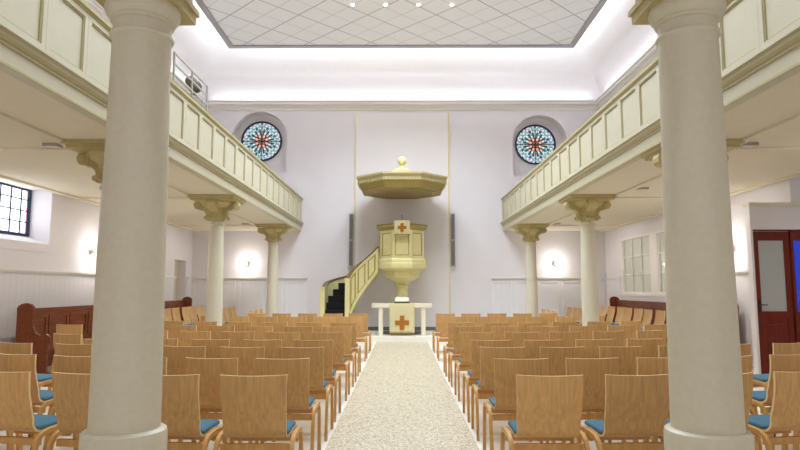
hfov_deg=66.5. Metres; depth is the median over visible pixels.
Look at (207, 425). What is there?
seat cushion
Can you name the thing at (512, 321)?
oak chair
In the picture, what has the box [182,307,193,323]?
oak chair
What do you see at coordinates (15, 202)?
window
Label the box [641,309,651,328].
oak chair
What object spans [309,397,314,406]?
seat cushion
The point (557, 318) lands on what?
oak chair
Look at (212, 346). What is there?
oak chair
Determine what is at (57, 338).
oak chair
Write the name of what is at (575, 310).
oak chair
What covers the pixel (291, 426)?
seat cushion
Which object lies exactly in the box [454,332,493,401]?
oak chair
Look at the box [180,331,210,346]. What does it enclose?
oak chair
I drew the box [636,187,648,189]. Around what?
lamp
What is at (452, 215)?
grille
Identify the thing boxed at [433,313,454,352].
oak chair
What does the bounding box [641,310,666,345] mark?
oak chair
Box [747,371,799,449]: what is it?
oak chair
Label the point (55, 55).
gallery
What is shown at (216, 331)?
oak chair
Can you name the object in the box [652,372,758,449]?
oak chair
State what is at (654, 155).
column
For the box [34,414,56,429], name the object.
seat cushion
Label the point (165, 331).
oak chair
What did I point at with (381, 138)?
wall panel
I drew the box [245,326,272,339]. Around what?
oak chair
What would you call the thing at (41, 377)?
seat cushion
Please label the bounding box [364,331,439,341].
platform
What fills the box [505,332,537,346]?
oak chair
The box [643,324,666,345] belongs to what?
oak chair
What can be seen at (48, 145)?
lamp
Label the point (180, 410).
oak chair
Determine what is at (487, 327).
oak chair
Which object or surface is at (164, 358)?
oak chair
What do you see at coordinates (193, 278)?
trim
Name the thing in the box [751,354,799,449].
oak chair
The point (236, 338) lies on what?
oak chair
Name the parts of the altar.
leg, leg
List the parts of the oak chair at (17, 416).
leg, leg, leg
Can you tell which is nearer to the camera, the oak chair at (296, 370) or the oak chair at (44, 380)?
the oak chair at (296, 370)
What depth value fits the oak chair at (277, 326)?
9.68 m
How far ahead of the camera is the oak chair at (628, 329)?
8.92 m
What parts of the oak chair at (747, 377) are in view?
leg, leg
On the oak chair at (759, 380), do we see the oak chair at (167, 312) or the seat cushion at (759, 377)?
the seat cushion at (759, 377)
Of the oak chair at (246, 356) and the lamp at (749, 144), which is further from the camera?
the lamp at (749, 144)
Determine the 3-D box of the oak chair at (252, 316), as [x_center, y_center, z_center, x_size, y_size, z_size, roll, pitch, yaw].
[-3.059,2.344,13.356,0.497,0.841,0.504,-1,-6,10]
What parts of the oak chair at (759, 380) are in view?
leg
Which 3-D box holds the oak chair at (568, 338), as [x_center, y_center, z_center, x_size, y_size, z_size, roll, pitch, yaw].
[2.032,1.768,7.775,0.497,0.841,0.504,1,-6,-7]
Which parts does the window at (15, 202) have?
glass, frame, sill, border glass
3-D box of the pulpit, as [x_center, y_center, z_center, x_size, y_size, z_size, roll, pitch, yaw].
[0.057,1.490,17.228,1.430,3.075,1.450,0,-6,0]
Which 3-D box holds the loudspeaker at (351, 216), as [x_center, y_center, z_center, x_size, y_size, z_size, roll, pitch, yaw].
[-1.460,0.450,18.272,0.120,1.580,0.169,0,-6,0]
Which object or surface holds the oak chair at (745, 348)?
on the floor
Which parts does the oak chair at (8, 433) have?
leg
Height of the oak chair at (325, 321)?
0.841 m
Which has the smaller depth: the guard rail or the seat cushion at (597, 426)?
the seat cushion at (597, 426)
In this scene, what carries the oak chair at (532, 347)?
on the floor
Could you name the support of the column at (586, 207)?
on the floor
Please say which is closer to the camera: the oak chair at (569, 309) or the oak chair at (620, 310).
the oak chair at (620, 310)
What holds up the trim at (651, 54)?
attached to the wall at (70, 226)
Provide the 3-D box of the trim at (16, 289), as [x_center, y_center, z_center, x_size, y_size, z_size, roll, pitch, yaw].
[-6.267,1.350,7.572,0.016,1.630,21.300,0,-6,0]
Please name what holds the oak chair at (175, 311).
on the podium
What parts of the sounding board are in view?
underside moulding, cornice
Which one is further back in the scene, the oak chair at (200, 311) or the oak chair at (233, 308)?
the oak chair at (233, 308)
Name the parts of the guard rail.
post, post, post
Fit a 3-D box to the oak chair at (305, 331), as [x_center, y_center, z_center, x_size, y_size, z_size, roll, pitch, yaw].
[-1.432,1.878,8.842,0.497,0.841,0.504,0,-6,3]
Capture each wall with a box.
[0,179,192,299]
[192,110,605,316]
[605,181,785,297]
[745,176,799,373]
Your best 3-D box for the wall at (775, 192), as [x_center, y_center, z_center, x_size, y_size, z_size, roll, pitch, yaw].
[6.372,-0.726,14.339,0.450,7.150,9.180,0,-6,0]
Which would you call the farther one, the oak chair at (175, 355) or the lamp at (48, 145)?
the lamp at (48, 145)
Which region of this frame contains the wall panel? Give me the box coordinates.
[355,113,448,326]
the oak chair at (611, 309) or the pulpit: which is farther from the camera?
the pulpit
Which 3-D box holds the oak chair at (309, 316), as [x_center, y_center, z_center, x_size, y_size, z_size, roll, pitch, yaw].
[-1.956,2.331,13.228,0.497,0.841,0.504,-1,-6,6]
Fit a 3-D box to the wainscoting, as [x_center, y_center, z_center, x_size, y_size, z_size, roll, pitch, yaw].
[6.136,1.994,13.808,0.020,1.630,8.680,0,-6,0]
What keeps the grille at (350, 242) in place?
attached to the loudspeaker at (351, 216)
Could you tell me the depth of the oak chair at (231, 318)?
11.73 m
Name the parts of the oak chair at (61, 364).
leg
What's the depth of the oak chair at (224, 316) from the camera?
16.51 m
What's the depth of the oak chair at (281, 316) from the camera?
13.06 m
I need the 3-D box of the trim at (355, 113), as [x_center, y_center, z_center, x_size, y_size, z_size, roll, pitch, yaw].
[0.061,-0.157,18.391,2.876,6.590,0.045,0,-6,0]
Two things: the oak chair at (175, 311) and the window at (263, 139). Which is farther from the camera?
the window at (263, 139)
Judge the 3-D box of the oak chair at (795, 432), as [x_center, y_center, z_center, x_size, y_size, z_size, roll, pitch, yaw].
[3.158,1.409,4.299,0.497,0.841,0.504,1,-6,-13]
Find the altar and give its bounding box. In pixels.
[372,303,431,335]
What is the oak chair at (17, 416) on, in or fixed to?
on the floor
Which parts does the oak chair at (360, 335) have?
leg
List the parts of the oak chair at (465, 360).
leg, leg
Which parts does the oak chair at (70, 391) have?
leg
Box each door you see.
[173,261,177,300]
[753,230,799,373]
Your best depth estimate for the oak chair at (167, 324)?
10.11 m
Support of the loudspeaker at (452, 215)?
attached to the wall at (315, 158)
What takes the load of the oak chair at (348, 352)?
on the floor
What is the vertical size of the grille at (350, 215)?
0.750 m
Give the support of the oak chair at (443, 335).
on the floor
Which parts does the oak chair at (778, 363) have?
leg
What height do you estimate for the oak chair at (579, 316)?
0.841 m
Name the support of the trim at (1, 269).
attached to the wall at (70, 226)
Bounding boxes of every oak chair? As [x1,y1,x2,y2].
[0,342,51,413]
[0,354,53,449]
[0,372,79,449]
[0,430,13,449]
[43,355,90,449]
[46,372,89,449]
[47,333,81,389]
[48,343,91,414]
[51,324,82,371]
[84,339,91,343]
[161,374,227,449]
[163,338,177,346]
[163,346,208,412]
[163,357,195,441]
[164,308,172,320]
[164,321,183,338]
[164,330,167,338]
[171,325,196,346]
[172,307,193,324]
[178,357,258,442]
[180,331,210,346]
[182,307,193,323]
[189,306,197,322]
[192,339,229,357]
[194,321,217,330]
[197,305,204,320]
[208,325,234,339]
[212,346,265,441]
[213,375,302,449]
[222,308,228,325]
[222,331,254,346]
[227,307,232,317]
[227,322,251,331]
[229,316,248,321]
[232,307,236,315]
[243,339,281,358]
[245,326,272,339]
[247,313,265,325]
[248,358,320,449]
[256,316,277,325]
[262,322,286,331]
[266,332,299,347]
[272,313,290,321]
[272,347,333,441]
[284,326,312,339]
[285,316,306,326]
[288,340,340,421]
[296,322,321,331]
[298,313,316,322]
[311,332,349,400]
[313,316,334,326]
[322,326,356,386]
[323,313,342,322]
[330,322,360,376]
[342,317,366,360]
[349,313,370,352]
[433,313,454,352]
[437,316,461,360]
[443,322,473,376]
[448,326,482,386]
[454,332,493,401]
[461,313,480,322]
[463,340,509,422]
[469,316,489,331]
[471,347,531,441]
[482,322,508,331]
[483,358,555,449]
[487,313,505,322]
[492,326,520,339]
[497,316,518,326]
[500,375,589,449]
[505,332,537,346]
[513,313,531,321]
[517,322,542,331]
[523,340,562,358]
[526,316,546,325]
[531,326,558,339]
[538,346,591,441]
[539,313,556,325]
[546,357,625,442]
[549,331,581,346]
[552,322,576,331]
[555,316,575,321]
[566,307,571,315]
[569,325,595,339]
[572,307,577,318]
[575,339,612,358]
[576,308,581,325]
[576,374,668,449]
[587,321,609,330]
[593,331,623,346]
[596,346,650,439]
[600,305,606,320]
[606,306,614,322]
[607,325,632,346]
[608,357,669,442]
[610,307,623,323]
[610,307,631,324]
[620,320,640,338]
[627,338,668,418]
[632,308,642,320]
[636,330,664,345]
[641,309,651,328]
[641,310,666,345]
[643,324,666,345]
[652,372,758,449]
[658,346,667,438]
[669,355,761,449]
[740,343,757,414]
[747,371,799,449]
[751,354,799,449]
[753,343,799,406]
[793,430,799,449]
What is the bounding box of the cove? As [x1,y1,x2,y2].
[171,0,656,99]
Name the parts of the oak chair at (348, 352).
leg, leg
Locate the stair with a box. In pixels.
[320,247,379,316]
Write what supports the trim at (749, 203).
attached to the wall at (756, 217)
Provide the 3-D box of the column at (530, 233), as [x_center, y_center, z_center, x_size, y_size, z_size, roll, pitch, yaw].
[3.555,1.538,16.467,0.860,3.083,0.860,0,-6,0]
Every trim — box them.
[0,268,192,279]
[0,272,191,342]
[84,0,657,110]
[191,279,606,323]
[192,278,605,324]
[194,0,607,47]
[321,342,482,449]
[354,113,450,313]
[604,270,748,279]
[742,202,799,206]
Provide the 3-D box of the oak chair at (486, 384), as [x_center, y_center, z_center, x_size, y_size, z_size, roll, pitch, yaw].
[0.946,1.562,5.788,0.497,0.841,0.504,0,-6,1]
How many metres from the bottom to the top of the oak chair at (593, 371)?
0.841 m
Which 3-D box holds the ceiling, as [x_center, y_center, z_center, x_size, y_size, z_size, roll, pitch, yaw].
[0.004,-6.064,7.965,9.640,0.120,18.600,0,-6,0]
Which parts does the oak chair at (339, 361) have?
leg, leg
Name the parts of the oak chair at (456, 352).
leg, leg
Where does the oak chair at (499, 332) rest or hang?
on the floor
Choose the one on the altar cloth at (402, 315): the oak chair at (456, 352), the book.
the book
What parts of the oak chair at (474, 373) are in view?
leg, leg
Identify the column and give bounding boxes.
[60,139,104,337]
[78,0,199,449]
[187,194,245,325]
[254,224,291,316]
[512,224,549,316]
[558,194,617,325]
[628,0,754,449]
[640,139,744,167]
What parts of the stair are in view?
newel post, newel post, handrail, panel moulding, panel moulding, handrail, balustrade, string moulding, panel moulding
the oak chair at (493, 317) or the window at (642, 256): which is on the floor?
the oak chair at (493, 317)
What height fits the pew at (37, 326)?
1.150 m
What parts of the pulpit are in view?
panel frame, panel moulding, stem, panel frame, panel moulding, panel frame, panel moulding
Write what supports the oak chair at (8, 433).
on the floor
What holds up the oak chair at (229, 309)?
on the floor
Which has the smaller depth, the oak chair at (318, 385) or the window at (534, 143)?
the oak chair at (318, 385)
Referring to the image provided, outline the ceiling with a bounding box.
[202,0,599,44]
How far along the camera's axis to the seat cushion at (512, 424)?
4.05 m
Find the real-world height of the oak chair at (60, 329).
0.841 m
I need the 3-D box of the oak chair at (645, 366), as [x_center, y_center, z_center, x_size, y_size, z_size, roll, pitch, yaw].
[2.030,1.478,4.973,0.497,0.841,0.504,1,-6,-7]
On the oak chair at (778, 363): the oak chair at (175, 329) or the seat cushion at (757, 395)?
the seat cushion at (757, 395)
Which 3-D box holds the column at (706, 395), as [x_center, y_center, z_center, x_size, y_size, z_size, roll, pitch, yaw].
[1.564,0.174,3.194,0.460,3.070,0.460,0,-6,0]
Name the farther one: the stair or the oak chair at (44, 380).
the stair
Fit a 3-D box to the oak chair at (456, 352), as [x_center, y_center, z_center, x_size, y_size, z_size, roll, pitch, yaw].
[0.959,1.874,8.803,0.497,0.841,0.504,0,-6,0]
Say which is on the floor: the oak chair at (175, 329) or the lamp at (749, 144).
the oak chair at (175, 329)
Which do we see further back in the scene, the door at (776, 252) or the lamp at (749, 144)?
the door at (776, 252)
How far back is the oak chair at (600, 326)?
9.90 m
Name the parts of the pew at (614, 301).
panel, panel frame, panel frame, rail, backrest, panel frame, panel frame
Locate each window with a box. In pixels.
[0,182,49,252]
[241,121,281,160]
[515,124,555,164]
[620,229,665,296]
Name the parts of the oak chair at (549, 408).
leg, leg, leg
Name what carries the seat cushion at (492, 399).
on the oak chair at (504, 403)
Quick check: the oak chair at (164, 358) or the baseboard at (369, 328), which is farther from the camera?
the baseboard at (369, 328)
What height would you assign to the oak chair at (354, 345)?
0.841 m
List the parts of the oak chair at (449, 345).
leg, leg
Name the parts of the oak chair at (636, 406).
leg, leg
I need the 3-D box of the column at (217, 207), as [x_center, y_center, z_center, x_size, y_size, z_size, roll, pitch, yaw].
[-3.462,1.017,11.418,0.860,3.083,0.860,0,-6,0]
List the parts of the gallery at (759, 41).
panel frame, panel frame, panel frame, panel frame, panel frame, panel frame, panel frame, panel frame, panel frame, panel frame, panel moulding, panel frame, panel moulding, handrail, panel moulding, panel frame, panel frame, panel moulding, panel frame, panel moulding, panel frame, panel moulding, panel frame, panel moulding, soffit moulding, panel moulding, panel frame, panel frame, panel moulding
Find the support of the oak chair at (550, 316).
on the floor
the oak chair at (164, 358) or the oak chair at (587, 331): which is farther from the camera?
the oak chair at (587, 331)
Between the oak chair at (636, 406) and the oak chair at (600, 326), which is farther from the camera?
the oak chair at (600, 326)
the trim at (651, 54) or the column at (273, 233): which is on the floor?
the column at (273, 233)
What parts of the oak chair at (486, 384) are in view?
leg, leg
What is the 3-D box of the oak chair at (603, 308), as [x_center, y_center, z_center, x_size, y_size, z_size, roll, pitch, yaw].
[4.670,2.352,14.600,0.504,0.841,0.497,0,-6,1]
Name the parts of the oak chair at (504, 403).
leg, leg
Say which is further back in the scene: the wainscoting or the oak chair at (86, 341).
the wainscoting
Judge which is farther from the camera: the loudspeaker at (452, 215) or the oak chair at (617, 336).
the loudspeaker at (452, 215)
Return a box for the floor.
[0,342,799,449]
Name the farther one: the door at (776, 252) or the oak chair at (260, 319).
the oak chair at (260, 319)
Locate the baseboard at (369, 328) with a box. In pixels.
[368,327,435,330]
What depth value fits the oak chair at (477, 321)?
11.58 m
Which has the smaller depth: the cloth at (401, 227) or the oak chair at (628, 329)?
the oak chair at (628, 329)
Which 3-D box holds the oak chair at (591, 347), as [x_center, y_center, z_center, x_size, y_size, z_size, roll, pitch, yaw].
[2.035,1.651,6.644,0.497,0.841,0.504,1,-6,-7]
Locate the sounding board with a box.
[356,156,447,198]
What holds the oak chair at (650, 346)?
on the floor
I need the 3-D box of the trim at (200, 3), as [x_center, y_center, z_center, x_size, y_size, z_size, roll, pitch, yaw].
[0.004,-6.053,7.994,9.760,0.175,18.660,0,-6,0]
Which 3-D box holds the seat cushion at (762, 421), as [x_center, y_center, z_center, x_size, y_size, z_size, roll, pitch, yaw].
[2.578,1.357,4.219,0.400,0.029,0.325,1,-6,-11]
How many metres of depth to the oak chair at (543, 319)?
11.63 m
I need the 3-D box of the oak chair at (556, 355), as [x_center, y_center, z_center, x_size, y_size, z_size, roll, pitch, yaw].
[1.482,1.564,5.809,0.497,0.841,0.504,0,-6,-4]
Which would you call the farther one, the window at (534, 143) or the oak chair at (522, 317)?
the window at (534, 143)
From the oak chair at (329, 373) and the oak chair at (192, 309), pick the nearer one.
the oak chair at (329, 373)
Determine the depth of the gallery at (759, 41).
8.00 m
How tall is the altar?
0.835 m
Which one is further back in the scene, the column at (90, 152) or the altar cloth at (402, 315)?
the altar cloth at (402, 315)
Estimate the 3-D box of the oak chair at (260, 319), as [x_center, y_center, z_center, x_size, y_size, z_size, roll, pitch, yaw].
[-2.517,2.189,11.860,0.497,0.841,0.504,-1,-6,8]
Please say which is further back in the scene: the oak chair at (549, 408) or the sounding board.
the sounding board
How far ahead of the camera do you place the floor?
6.78 m
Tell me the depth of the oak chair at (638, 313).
12.56 m
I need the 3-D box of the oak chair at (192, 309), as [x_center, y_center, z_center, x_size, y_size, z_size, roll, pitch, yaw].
[-4.585,2.300,14.104,0.504,0.841,0.497,0,-6,0]
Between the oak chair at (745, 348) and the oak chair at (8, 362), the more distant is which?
the oak chair at (745, 348)
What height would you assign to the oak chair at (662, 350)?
0.841 m
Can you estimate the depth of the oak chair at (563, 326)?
9.76 m
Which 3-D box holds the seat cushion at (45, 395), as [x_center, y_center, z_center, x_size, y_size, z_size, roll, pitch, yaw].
[-3.110,1.464,5.255,0.400,0.029,0.325,-1,-6,14]
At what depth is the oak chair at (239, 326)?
9.77 m
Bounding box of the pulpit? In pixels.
[376,223,427,296]
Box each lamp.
[42,143,62,147]
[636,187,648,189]
[740,142,758,146]
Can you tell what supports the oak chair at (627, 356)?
on the floor
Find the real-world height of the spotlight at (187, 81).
0.471 m
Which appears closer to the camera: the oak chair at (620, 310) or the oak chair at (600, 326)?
the oak chair at (600, 326)
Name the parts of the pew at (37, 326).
panel, panel frame, panel frame, seat, panel frame, panel frame, backrest, rail, panel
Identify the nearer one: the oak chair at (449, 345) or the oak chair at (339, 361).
the oak chair at (339, 361)
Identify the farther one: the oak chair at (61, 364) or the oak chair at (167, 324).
the oak chair at (167, 324)
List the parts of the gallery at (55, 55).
panel moulding, panel frame, panel frame, panel moulding, panel frame, panel moulding, soffit moulding, panel moulding, panel frame, handrail, panel frame, panel moulding, panel frame, panel moulding, panel moulding, panel frame, panel moulding, panel frame, panel frame, panel moulding, panel frame, panel moulding, panel frame, panel frame, panel frame, panel frame, panel frame, panel frame, panel frame, panel frame, panel frame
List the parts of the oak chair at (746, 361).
leg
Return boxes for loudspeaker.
[349,214,353,265]
[450,213,454,265]
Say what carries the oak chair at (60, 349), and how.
on the floor
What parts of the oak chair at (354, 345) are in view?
leg, leg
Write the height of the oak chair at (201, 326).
0.841 m
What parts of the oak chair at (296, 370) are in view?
leg, leg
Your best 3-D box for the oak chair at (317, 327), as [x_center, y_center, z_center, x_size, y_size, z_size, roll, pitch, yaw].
[-1.426,1.978,9.812,0.497,0.841,0.504,0,-6,3]
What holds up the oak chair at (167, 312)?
on the podium
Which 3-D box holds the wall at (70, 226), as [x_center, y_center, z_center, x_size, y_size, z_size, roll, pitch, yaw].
[-6.499,-1.370,8.105,0.450,7.150,21.800,0,-6,0]
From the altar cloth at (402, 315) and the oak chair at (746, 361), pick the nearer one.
the oak chair at (746, 361)
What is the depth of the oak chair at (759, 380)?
6.03 m
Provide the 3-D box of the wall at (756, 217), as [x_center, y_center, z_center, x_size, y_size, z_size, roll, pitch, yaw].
[6.452,0.761,9.511,1.960,3.200,0.120,0,-6,0]
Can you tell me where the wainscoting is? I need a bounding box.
[606,274,753,367]
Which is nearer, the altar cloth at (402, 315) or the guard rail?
the guard rail
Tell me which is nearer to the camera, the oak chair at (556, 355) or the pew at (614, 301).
the oak chair at (556, 355)
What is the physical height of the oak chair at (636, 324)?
0.841 m
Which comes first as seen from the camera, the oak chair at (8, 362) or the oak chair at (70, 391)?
the oak chair at (70, 391)
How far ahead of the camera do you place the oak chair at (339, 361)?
7.54 m
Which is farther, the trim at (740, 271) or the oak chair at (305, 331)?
the trim at (740, 271)
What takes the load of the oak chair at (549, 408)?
on the floor
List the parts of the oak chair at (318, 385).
leg, leg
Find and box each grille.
[349,214,352,238]
[349,241,352,264]
[451,214,454,238]
[451,241,454,264]
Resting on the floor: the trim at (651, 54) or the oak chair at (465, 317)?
the oak chair at (465, 317)
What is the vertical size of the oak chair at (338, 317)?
0.841 m
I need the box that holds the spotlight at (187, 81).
[185,76,201,95]
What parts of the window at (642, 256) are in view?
sash, glass, sash, glass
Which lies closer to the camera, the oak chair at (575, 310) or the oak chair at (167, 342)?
the oak chair at (167, 342)
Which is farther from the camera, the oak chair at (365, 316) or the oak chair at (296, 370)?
the oak chair at (365, 316)
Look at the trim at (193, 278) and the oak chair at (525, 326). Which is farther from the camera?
the trim at (193, 278)
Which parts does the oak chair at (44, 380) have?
leg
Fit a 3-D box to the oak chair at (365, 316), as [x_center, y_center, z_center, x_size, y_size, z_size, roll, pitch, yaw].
[-0.885,2.326,13.181,0.497,0.841,0.504,0,-6,1]
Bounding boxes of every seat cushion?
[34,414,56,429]
[37,373,51,381]
[39,390,52,400]
[200,419,219,433]
[286,420,295,433]
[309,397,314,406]
[489,397,494,406]
[508,420,516,433]
[585,420,603,433]
[748,414,769,428]
[752,390,765,400]
[753,374,768,381]
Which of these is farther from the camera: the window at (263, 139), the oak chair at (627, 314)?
the window at (263, 139)
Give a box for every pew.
[15,297,198,373]
[605,296,740,343]
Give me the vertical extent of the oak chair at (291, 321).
0.841 m
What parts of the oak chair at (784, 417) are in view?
leg, leg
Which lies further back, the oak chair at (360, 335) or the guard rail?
the oak chair at (360, 335)
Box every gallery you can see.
[0,0,302,231]
[501,0,799,231]
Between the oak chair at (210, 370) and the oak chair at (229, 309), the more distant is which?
the oak chair at (229, 309)
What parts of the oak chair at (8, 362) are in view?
leg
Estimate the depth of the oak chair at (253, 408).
3.80 m
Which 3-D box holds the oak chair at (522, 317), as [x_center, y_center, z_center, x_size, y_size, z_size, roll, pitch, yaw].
[2.595,2.334,13.258,0.497,0.841,0.504,1,-6,-7]
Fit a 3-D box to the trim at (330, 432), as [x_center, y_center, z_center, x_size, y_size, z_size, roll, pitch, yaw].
[0.021,2.032,6.274,1.420,0.006,18.900,0,-6,0]
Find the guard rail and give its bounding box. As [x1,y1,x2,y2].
[172,52,207,110]
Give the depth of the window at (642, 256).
15.50 m
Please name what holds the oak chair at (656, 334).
on the floor
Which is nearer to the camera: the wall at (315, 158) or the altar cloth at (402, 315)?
the altar cloth at (402, 315)
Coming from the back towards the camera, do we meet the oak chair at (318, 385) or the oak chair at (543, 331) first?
the oak chair at (543, 331)
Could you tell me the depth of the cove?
18.44 m
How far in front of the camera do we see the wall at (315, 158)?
18.46 m
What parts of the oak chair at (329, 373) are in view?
leg, leg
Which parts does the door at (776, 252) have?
handle, glass, glass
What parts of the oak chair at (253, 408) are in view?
leg, leg, leg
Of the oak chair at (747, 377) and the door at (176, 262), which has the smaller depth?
the oak chair at (747, 377)
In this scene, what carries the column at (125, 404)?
on the floor
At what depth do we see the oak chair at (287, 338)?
7.53 m
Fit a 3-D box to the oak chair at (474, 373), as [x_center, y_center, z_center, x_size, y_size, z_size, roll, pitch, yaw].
[0.944,1.641,6.554,0.497,0.841,0.504,0,-6,0]
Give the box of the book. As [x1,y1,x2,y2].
[394,297,409,302]
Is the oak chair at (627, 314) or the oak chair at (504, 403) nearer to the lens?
the oak chair at (504, 403)
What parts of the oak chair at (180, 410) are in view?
leg, leg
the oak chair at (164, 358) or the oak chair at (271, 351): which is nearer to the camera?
the oak chair at (164, 358)
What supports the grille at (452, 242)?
attached to the loudspeaker at (452, 215)
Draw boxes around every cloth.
[389,303,414,333]
[394,220,409,234]
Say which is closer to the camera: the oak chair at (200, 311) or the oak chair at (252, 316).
the oak chair at (252, 316)

